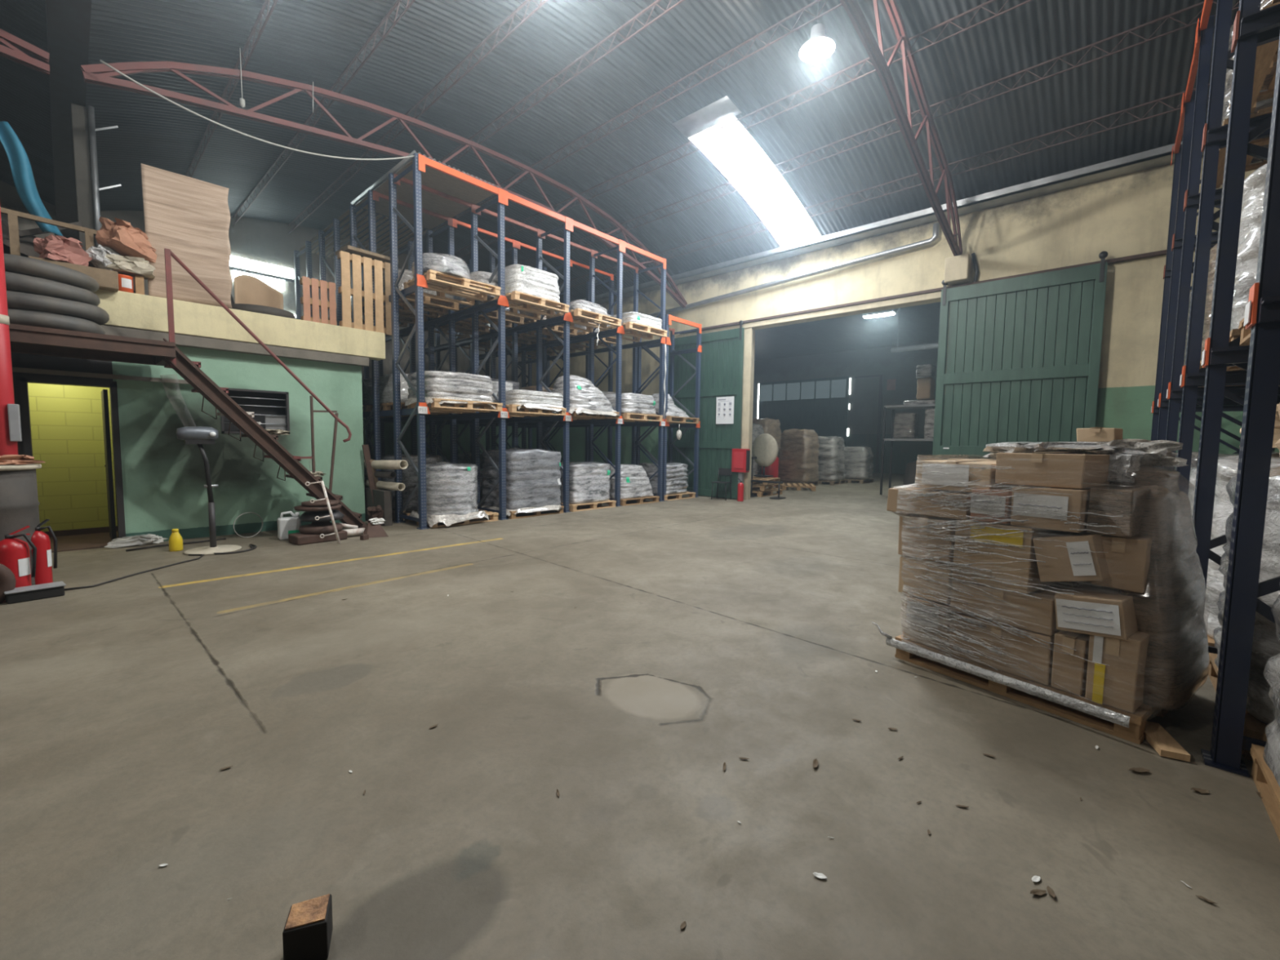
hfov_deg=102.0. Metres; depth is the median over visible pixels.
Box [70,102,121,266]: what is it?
column
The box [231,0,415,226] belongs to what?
lattice purlin
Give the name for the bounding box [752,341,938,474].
wall
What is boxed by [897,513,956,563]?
cardboard box
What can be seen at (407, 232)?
batten
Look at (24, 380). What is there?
door frame
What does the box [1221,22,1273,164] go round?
stack
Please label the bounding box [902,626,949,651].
cardboard box
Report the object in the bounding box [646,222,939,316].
pipe
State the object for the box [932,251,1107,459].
door
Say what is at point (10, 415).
column
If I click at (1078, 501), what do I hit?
cardboard box
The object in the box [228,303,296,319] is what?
bundle
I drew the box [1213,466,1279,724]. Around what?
stack
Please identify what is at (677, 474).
stack
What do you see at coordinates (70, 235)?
scrap piece
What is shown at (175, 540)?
bottle
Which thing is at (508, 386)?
stack
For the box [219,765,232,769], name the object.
dry leaf
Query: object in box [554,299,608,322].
stack
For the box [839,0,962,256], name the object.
roof truss
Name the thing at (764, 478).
wooden pallet
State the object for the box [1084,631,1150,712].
cardboard box
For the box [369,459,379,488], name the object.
plank
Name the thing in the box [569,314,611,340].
stack
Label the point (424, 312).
stack
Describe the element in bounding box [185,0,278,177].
lattice purlin
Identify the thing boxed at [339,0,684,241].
lattice purlin
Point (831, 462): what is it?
stack
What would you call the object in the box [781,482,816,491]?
wooden pallet
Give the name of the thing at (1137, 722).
wooden pallet
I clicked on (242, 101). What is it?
cord
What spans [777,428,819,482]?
stack
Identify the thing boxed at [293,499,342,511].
disc
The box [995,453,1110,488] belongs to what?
cardboard box
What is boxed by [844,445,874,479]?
stack
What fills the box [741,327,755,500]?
trim
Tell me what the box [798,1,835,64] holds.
hanging lamp
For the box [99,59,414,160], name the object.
cable
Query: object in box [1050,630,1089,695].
cardboard box
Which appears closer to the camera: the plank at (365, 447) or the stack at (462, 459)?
the plank at (365, 447)
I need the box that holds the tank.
[761,457,778,486]
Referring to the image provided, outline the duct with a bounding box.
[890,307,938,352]
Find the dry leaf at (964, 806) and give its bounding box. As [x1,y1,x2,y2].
[955,804,968,808]
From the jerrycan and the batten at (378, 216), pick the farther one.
the batten at (378, 216)
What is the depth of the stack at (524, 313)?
11.17 m
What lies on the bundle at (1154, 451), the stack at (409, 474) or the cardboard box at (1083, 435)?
the cardboard box at (1083, 435)
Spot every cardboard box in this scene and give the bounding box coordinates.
[886,485,972,519]
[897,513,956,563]
[897,555,955,604]
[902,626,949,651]
[905,595,954,636]
[915,459,1017,492]
[947,458,995,461]
[947,612,1054,685]
[950,579,1074,635]
[951,519,1062,593]
[969,488,1012,524]
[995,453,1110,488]
[1010,485,1093,533]
[1032,530,1110,582]
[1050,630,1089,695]
[1054,583,1137,639]
[1057,581,1077,586]
[1076,426,1122,442]
[1076,581,1092,584]
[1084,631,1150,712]
[1085,484,1151,537]
[1090,534,1152,593]
[1239,403,1279,448]
[1278,400,1279,446]
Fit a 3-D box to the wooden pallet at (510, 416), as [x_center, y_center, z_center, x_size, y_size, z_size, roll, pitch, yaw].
[-3.202,-1.394,10.792,1.000,0.138,1.200,5,6,42]
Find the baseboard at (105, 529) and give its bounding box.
[44,525,117,537]
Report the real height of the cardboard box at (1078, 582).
0.238 m
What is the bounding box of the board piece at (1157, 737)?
[1143,720,1191,761]
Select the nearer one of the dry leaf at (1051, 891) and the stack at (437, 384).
the dry leaf at (1051, 891)
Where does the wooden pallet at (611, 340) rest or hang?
on the rack at (544, 425)
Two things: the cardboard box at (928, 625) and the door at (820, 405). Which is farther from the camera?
the door at (820, 405)
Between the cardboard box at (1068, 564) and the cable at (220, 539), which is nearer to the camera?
the cardboard box at (1068, 564)
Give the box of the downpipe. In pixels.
[87,105,101,248]
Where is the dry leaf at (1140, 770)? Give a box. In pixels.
[1128,767,1149,773]
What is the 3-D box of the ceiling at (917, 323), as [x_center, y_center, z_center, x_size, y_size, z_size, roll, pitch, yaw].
[7.863,-6.353,19.334,19.600,0.100,16.890,5,6,42]
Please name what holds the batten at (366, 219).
on the rack at (544, 425)
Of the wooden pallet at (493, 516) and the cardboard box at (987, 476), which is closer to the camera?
the cardboard box at (987, 476)
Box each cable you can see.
[64,554,204,590]
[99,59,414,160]
[125,537,226,551]
[213,543,256,554]
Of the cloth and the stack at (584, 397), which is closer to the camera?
the cloth
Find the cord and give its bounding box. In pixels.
[239,47,313,112]
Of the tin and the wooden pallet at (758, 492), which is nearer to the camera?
the tin
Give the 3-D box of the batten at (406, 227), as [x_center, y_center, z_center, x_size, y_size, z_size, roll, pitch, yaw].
[-5.787,-5.177,11.442,3.300,0.020,0.060,5,6,42]
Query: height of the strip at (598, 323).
0.456 m
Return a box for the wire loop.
[233,511,262,537]
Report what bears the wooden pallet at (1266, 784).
on the floor
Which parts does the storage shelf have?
post, post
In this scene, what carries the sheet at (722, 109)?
attached to the ceiling at (307, 42)
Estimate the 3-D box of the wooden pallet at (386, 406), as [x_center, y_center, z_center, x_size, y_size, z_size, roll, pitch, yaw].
[-4.177,-1.330,9.720,1.000,0.138,1.200,5,6,42]
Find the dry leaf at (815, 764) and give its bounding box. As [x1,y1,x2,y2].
[812,758,817,768]
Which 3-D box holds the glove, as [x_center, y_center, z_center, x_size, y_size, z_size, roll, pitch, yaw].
[-5.641,-0.188,4.637,0.308,0.104,0.390,3,5,25]
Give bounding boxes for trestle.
[750,456,786,499]
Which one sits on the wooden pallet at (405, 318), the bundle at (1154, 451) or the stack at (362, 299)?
the stack at (362, 299)
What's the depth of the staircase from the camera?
6.68 m
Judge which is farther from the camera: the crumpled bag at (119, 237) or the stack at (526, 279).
the stack at (526, 279)
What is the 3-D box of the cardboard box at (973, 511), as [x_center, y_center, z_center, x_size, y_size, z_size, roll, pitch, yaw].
[2.166,0.139,3.076,0.480,0.189,0.198,-2,5,-34]
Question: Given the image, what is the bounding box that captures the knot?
[675,424,681,439]
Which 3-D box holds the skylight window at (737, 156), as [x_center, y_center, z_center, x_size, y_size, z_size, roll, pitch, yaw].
[2.417,-5.729,10.300,1.010,0.934,3.780,5,6,42]
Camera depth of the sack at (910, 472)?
14.71 m
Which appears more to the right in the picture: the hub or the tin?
the hub
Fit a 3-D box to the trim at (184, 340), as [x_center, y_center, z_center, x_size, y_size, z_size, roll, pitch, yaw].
[-7.032,-1.792,5.882,0.220,0.135,7.400,5,6,42]
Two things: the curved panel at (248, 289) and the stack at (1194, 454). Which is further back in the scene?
the curved panel at (248, 289)
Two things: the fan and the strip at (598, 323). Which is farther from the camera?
the fan
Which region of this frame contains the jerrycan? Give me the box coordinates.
[277,511,301,540]
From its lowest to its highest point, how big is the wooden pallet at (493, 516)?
0.138 m
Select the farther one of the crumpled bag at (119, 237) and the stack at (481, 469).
the stack at (481, 469)
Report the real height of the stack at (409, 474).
0.992 m
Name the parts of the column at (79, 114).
bracket arm, bracket arm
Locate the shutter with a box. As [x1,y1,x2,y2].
[223,390,285,431]
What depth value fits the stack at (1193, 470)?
4.55 m
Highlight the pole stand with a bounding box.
[176,426,242,555]
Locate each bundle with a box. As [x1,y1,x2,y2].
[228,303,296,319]
[893,412,919,438]
[903,399,935,404]
[915,364,935,378]
[915,377,934,399]
[923,408,934,438]
[1084,435,1182,466]
[1098,465,1180,492]
[1118,484,1209,711]
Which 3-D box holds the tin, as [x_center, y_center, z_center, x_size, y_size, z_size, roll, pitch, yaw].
[-6.408,-2.428,6.441,0.180,0.200,0.180,5,6,42]
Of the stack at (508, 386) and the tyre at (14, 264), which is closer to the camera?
the tyre at (14, 264)
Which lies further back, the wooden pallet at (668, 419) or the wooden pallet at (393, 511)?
the wooden pallet at (668, 419)
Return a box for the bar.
[231,293,234,303]
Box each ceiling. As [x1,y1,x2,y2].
[0,0,1239,302]
[754,302,940,360]
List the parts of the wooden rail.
post, rail, post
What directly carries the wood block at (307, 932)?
on the floor
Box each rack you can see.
[293,152,666,529]
[635,314,702,501]
[1148,0,1279,777]
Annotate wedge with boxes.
[363,521,388,537]
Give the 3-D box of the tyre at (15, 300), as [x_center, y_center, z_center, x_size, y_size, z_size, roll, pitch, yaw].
[-6.469,-1.833,5.564,1.089,0.194,1.087,5,6,42]
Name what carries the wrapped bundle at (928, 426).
on the storage shelf
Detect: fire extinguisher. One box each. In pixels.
[0,525,36,587]
[31,519,57,584]
[737,478,743,501]
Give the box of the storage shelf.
[880,404,934,494]
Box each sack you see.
[96,250,153,280]
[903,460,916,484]
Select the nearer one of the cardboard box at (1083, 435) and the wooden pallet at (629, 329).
the cardboard box at (1083, 435)
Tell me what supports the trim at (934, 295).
attached to the wall at (1127, 215)
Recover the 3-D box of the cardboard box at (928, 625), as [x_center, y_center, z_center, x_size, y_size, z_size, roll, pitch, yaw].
[1.982,0.849,3.391,0.471,0.192,0.271,-2,5,-34]
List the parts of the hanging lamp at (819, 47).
bulb, lamp shade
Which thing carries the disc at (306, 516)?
on the hub
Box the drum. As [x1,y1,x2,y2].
[0,463,41,585]
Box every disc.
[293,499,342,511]
[298,509,344,521]
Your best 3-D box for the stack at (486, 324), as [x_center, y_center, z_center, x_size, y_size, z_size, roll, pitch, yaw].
[-3.169,-3.721,12.592,1.062,0.402,1.174,5,6,42]
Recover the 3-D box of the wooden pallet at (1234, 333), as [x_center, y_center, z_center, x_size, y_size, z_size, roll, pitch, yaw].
[4.526,-0.885,3.401,1.000,0.138,1.200,5,6,42]
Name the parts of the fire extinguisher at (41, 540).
lever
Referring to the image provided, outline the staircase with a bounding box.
[160,248,366,528]
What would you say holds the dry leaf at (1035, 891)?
on the floor
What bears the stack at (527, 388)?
on the wooden pallet
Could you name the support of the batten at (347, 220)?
on the rack at (544, 425)
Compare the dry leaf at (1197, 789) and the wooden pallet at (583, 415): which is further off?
the wooden pallet at (583, 415)
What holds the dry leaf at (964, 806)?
on the floor
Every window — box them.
[221,387,289,434]
[229,255,296,318]
[688,116,821,246]
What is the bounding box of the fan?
[751,433,777,476]
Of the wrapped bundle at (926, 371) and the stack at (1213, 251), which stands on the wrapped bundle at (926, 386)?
the wrapped bundle at (926, 371)
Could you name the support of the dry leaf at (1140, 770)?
on the floor
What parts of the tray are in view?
tray lid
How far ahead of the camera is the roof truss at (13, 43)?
5.41 m
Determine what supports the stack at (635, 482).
on the wooden pallet at (655, 499)
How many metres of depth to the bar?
10.10 m
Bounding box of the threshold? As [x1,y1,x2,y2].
[49,531,118,552]
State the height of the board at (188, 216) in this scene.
1.622 m
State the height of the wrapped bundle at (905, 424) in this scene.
0.738 m
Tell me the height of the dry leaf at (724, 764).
0.010 m
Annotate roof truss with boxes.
[0,28,49,75]
[80,61,687,307]
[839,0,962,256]
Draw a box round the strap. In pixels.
[0,121,63,236]
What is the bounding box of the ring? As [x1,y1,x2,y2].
[0,563,16,603]
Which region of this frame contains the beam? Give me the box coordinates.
[8,323,176,365]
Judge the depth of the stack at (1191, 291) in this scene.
5.56 m
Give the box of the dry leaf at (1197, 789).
[1191,787,1209,793]
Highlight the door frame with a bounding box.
[17,374,125,539]
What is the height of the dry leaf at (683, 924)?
0.005 m
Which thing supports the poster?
attached to the door at (722, 364)
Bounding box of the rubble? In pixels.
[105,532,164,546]
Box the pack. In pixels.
[265,429,288,435]
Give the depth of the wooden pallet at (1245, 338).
3.03 m
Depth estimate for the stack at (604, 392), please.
12.68 m
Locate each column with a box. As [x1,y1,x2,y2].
[0,208,22,455]
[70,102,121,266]
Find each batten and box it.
[299,207,356,250]
[311,208,363,248]
[311,210,368,253]
[316,213,376,254]
[324,214,382,256]
[327,216,388,257]
[333,220,389,257]
[350,224,412,262]
[356,220,400,248]
[360,228,423,265]
[364,222,405,248]
[376,226,413,252]
[382,229,427,255]
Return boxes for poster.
[715,396,733,423]
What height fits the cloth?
0.063 m
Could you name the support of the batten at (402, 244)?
on the rack at (544, 425)
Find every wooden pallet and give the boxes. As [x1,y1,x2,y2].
[299,275,337,325]
[328,316,386,328]
[337,250,391,335]
[351,301,426,327]
[362,404,427,416]
[379,402,460,414]
[382,288,459,318]
[391,510,412,519]
[403,269,500,306]
[404,510,498,528]
[407,398,502,413]
[424,315,488,337]
[445,305,524,329]
[448,407,524,417]
[457,335,511,351]
[478,329,536,346]
[483,290,569,319]
[488,404,566,416]
[497,505,564,519]
[506,320,577,340]
[506,344,554,359]
[524,411,576,420]
[526,338,586,354]
[546,307,622,332]
[560,331,616,349]
[560,499,616,511]
[570,408,619,419]
[595,413,662,422]
[599,321,667,342]
[606,496,659,506]
[639,416,699,424]
[648,491,695,500]
[750,482,781,491]
[750,487,782,497]
[751,476,780,484]
[779,480,819,485]
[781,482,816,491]
[812,480,846,484]
[840,478,874,484]
[894,634,1168,744]
[1200,360,1244,371]
[1207,635,1214,646]
[1208,652,1266,760]
[1215,106,1272,188]
[1226,328,1249,369]
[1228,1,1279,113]
[1238,318,1251,345]
[1249,743,1279,840]
[1271,0,1279,4]
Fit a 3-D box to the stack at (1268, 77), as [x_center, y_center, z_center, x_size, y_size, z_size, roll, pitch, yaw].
[4.581,-3.290,3.207,1.151,0.845,1.245,5,6,42]
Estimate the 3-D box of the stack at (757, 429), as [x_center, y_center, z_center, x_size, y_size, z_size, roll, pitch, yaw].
[3.597,-0.961,17.770,1.195,1.974,1.292,5,6,42]
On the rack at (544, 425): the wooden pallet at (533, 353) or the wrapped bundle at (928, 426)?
the wooden pallet at (533, 353)
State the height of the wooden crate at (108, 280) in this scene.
0.210 m
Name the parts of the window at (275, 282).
pane, pane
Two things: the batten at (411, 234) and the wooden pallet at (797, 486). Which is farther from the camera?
the wooden pallet at (797, 486)
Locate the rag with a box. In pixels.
[370,517,384,524]
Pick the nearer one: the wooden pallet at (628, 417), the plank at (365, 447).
the plank at (365, 447)
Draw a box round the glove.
[0,453,39,463]
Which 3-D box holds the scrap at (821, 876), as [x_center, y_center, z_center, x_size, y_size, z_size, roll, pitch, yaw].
[0.584,1.285,1.683,0.045,0.007,0.020,2,4,20]
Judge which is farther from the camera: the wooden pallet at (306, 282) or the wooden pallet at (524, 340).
the wooden pallet at (524, 340)
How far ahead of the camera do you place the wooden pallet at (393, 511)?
9.10 m
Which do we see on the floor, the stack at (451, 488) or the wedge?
the wedge
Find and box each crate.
[27,256,119,292]
[364,486,392,526]
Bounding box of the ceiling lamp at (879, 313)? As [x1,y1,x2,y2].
[862,310,896,318]
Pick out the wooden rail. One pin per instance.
(13, 215)
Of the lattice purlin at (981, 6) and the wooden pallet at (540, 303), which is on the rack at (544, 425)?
the wooden pallet at (540, 303)
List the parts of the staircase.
rail post, hanger rod, hanger rod, hanger rod, handrail, hanger rod, cross rail, rail post, cross rail, rail post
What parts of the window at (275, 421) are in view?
pane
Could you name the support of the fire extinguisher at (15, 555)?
on the floor
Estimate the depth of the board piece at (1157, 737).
2.42 m
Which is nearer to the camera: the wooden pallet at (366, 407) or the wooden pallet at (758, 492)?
the wooden pallet at (366, 407)
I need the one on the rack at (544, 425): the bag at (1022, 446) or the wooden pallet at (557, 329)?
the wooden pallet at (557, 329)
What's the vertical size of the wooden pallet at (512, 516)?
0.138 m
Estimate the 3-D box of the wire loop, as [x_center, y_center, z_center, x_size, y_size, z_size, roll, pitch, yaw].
[-5.368,0.616,7.111,0.012,0.349,0.366,3,5,26]
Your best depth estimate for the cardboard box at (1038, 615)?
2.89 m
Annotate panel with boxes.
[233,275,283,309]
[355,160,493,230]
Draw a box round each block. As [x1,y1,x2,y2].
[133,275,144,294]
[282,893,333,959]
[288,529,347,545]
[360,533,368,540]
[943,253,972,285]
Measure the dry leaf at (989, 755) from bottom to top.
0.008 m
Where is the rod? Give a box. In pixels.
[338,522,364,536]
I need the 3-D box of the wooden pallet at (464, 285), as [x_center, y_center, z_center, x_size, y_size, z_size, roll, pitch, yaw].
[-3.105,-3.159,8.595,1.000,0.138,1.200,5,6,44]
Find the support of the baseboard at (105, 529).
attached to the wall at (67, 431)
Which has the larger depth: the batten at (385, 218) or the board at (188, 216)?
the batten at (385, 218)
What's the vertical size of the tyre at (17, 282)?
0.194 m
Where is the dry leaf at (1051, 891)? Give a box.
[1046,885,1055,897]
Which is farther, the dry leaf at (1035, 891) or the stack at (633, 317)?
the stack at (633, 317)
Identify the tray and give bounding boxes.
[4,581,66,604]
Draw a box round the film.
[871,454,1129,728]
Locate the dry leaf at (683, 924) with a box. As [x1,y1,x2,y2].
[680,920,685,929]
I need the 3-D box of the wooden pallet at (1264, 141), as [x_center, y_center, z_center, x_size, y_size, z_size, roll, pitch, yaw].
[5.526,-2.864,4.335,1.000,0.138,1.200,5,6,42]
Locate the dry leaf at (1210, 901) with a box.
[1195,895,1217,903]
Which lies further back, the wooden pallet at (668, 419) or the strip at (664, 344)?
the wooden pallet at (668, 419)
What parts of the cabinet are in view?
cabinet door, support post, glass pane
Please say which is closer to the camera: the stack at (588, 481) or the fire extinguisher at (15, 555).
the fire extinguisher at (15, 555)
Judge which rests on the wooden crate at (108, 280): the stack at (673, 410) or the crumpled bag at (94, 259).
the crumpled bag at (94, 259)
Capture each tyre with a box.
[4,253,98,292]
[4,271,100,306]
[6,290,109,325]
[7,308,105,334]
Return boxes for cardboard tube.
[364,459,408,469]
[364,470,396,478]
[364,479,405,491]
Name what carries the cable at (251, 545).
on the floor
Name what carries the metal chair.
on the floor
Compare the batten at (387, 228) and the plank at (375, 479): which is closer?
the plank at (375, 479)
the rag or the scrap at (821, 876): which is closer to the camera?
the scrap at (821, 876)
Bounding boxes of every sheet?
[351,150,501,204]
[671,96,741,138]
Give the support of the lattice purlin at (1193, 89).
attached to the ceiling at (307, 42)
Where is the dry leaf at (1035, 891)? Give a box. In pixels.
[1030,888,1045,895]
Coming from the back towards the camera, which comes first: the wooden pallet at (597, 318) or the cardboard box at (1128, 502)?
the wooden pallet at (597, 318)
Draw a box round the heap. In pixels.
[1,220,41,257]
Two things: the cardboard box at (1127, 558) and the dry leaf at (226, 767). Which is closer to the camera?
the dry leaf at (226, 767)
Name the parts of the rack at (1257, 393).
pallet rail, label plate, pallet rail, pallet rail, label plate, pallet rail, pallet rail, pallet rail, pallet rail, pallet rail, pallet rail, pallet rail, pallet rail, pallet rail, pallet rail, label plate, pallet rail, pallet rail, pallet rail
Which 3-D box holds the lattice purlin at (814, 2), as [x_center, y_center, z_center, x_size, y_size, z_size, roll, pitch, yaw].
[1.150,-5.929,7.395,22.903,0.215,0.024,5,6,42]
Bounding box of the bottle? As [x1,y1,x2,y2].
[168,528,182,551]
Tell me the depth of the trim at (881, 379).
26.50 m
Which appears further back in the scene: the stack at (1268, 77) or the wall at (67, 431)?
the wall at (67, 431)
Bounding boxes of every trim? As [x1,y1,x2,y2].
[12,367,189,384]
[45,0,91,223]
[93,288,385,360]
[100,324,368,367]
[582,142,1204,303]
[680,248,1195,333]
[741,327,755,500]
[742,291,941,328]
[854,374,883,473]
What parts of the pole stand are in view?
plate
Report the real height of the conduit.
0.661 m
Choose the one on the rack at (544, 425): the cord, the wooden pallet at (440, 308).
the wooden pallet at (440, 308)
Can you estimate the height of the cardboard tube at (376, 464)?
0.220 m
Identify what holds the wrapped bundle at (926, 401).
on the storage shelf
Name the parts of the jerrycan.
handle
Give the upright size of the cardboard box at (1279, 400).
0.327 m
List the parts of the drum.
drum lid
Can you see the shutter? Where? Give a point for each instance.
(256, 410)
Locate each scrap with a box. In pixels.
[813,871,826,879]
[1031,875,1040,882]
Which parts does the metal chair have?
seat, backrest, leg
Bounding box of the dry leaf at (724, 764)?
[723,762,726,770]
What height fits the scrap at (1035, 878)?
0.007 m
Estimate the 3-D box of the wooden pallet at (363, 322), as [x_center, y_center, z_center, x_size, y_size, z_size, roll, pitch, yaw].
[-6.105,-3.399,11.350,1.000,0.138,1.200,5,6,42]
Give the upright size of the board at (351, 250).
0.050 m
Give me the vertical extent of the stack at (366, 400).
0.559 m
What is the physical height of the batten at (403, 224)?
0.020 m
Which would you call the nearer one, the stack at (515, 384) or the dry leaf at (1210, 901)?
the dry leaf at (1210, 901)
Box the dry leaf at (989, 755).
[982,753,995,757]
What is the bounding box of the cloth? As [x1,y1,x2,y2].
[309,471,326,475]
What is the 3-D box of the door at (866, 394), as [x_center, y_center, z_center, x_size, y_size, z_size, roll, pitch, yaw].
[11.748,-2.842,26.994,1.300,4.900,0.046,5,6,42]
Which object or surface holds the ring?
on the floor
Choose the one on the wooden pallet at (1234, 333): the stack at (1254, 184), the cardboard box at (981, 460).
the stack at (1254, 184)
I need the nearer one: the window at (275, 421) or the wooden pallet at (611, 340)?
the window at (275, 421)
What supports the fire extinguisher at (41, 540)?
on the floor
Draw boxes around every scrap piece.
[18,221,83,237]
[54,229,79,243]
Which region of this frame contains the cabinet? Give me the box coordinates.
[731,448,750,484]
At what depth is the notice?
26.08 m
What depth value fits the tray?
4.39 m
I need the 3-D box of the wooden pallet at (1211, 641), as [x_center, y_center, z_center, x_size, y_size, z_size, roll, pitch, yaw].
[4.498,1.140,3.548,1.000,0.138,1.200,5,6,42]
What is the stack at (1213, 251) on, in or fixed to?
on the wooden pallet
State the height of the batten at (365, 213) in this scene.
0.020 m
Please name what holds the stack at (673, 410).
on the wooden pallet at (668, 419)
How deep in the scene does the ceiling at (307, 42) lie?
7.91 m
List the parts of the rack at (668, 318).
pallet rail, pallet rail, pallet rail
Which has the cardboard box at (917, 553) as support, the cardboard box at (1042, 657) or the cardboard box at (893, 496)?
the cardboard box at (893, 496)
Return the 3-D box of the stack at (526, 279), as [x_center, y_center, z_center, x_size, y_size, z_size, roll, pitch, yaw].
[-2.106,-3.570,9.601,0.928,0.560,1.070,5,6,42]
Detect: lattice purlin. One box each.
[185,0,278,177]
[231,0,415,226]
[288,0,548,233]
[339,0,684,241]
[387,0,841,256]
[453,0,1033,257]
[517,0,1239,266]
[558,83,1209,289]
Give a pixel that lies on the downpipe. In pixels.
(91, 111)
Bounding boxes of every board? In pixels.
[141,163,232,307]
[334,244,398,262]
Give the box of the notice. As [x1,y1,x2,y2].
[886,378,895,390]
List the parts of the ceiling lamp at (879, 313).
tube panel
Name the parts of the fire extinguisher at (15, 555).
lever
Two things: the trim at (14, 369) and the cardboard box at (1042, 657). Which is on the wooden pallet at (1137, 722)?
the cardboard box at (1042, 657)
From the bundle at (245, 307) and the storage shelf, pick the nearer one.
the bundle at (245, 307)
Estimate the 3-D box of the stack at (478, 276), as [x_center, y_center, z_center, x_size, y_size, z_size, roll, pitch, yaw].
[-2.900,-3.524,9.552,0.852,0.454,0.661,5,6,42]
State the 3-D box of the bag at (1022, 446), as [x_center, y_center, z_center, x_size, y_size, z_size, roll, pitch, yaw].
[2.606,-0.175,3.217,0.616,0.137,0.800,-2,5,-34]
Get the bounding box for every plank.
[361,444,375,506]
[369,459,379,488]
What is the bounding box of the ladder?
[305,480,340,543]
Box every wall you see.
[0,180,528,462]
[10,346,365,541]
[27,382,117,531]
[532,155,1279,466]
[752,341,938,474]
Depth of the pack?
7.04 m
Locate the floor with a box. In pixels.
[0,472,1279,959]
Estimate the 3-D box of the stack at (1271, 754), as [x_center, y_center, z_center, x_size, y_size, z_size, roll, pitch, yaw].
[2.640,0.550,1.400,1.144,1.293,1.253,5,6,42]
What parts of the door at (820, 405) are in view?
pane, pane, pane, pane, pane, pane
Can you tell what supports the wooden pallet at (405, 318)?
on the rack at (544, 425)
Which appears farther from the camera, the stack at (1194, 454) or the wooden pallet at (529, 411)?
the wooden pallet at (529, 411)
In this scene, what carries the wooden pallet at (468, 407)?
on the rack at (544, 425)
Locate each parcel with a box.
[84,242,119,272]
[1085,453,1143,482]
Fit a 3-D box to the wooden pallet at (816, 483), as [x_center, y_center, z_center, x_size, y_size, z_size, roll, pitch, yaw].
[5.487,0.108,18.018,1.000,0.138,1.200,5,6,42]
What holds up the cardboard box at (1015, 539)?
on the cardboard box at (1038, 615)
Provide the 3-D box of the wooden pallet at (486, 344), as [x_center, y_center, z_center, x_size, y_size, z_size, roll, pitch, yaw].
[-4.155,-3.527,13.493,1.000,0.138,1.200,5,6,42]
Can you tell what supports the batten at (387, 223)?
on the rack at (544, 425)
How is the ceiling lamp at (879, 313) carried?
hanging from the ceiling at (917, 323)
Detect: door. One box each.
[666,320,744,498]
[756,376,851,446]
[852,377,879,472]
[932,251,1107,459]
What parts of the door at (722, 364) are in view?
rail, rail, rail, rail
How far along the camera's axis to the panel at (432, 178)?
9.06 m
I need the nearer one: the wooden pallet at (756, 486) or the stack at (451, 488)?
the stack at (451, 488)
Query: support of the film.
on the wooden pallet at (1137, 722)
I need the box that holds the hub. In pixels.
[298,520,342,533]
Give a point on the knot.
(678, 434)
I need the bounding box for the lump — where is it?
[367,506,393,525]
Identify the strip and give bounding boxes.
[596,323,599,345]
[663,344,666,419]
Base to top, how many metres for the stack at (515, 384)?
0.630 m
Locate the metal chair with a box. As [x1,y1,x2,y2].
[711,467,732,500]
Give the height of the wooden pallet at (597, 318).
0.138 m
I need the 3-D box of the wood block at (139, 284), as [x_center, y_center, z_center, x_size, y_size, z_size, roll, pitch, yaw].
[-6.333,-2.451,6.560,0.150,0.230,0.080,5,6,42]
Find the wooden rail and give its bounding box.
[0,207,97,266]
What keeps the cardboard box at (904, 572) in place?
on the cardboard box at (928, 625)
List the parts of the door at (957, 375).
rail, rail, rail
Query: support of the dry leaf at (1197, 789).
on the floor
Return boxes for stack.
[351,284,415,311]
[361,377,372,405]
[378,373,408,404]
[381,453,443,511]
[382,268,453,307]
[404,370,495,408]
[408,462,488,527]
[411,253,470,287]
[423,309,485,325]
[454,289,519,319]
[457,451,482,468]
[459,271,497,304]
[461,377,519,407]
[480,322,536,335]
[480,447,562,515]
[480,468,483,501]
[490,380,512,402]
[495,264,559,310]
[496,389,564,413]
[519,306,562,331]
[519,385,553,411]
[540,374,620,417]
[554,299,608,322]
[560,461,611,504]
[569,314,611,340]
[601,391,615,394]
[604,392,656,414]
[608,311,662,334]
[608,463,653,498]
[638,462,688,494]
[651,393,688,417]
[751,423,764,476]
[752,417,781,457]
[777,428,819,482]
[817,435,844,480]
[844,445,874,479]
[1174,451,1279,471]
[1183,290,1191,365]
[1187,466,1196,515]
[1200,243,1243,370]
[1204,453,1279,638]
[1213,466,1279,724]
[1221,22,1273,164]
[1230,164,1266,331]
[1260,0,1278,90]
[1262,543,1279,787]
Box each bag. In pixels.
[32,232,88,266]
[94,221,157,262]
[972,440,1139,461]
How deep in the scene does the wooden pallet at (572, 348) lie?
13.75 m
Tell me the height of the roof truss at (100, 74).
1.685 m
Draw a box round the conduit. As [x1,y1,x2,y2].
[971,253,978,282]
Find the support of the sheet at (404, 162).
on the panel at (432, 178)
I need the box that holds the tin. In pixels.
[118,274,133,293]
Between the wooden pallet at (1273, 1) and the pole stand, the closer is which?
the wooden pallet at (1273, 1)
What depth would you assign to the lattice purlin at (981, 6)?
8.08 m
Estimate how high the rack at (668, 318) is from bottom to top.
4.420 m
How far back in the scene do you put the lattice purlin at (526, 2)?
7.94 m
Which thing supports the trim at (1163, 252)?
attached to the wall at (1127, 215)
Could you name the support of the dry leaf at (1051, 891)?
on the floor

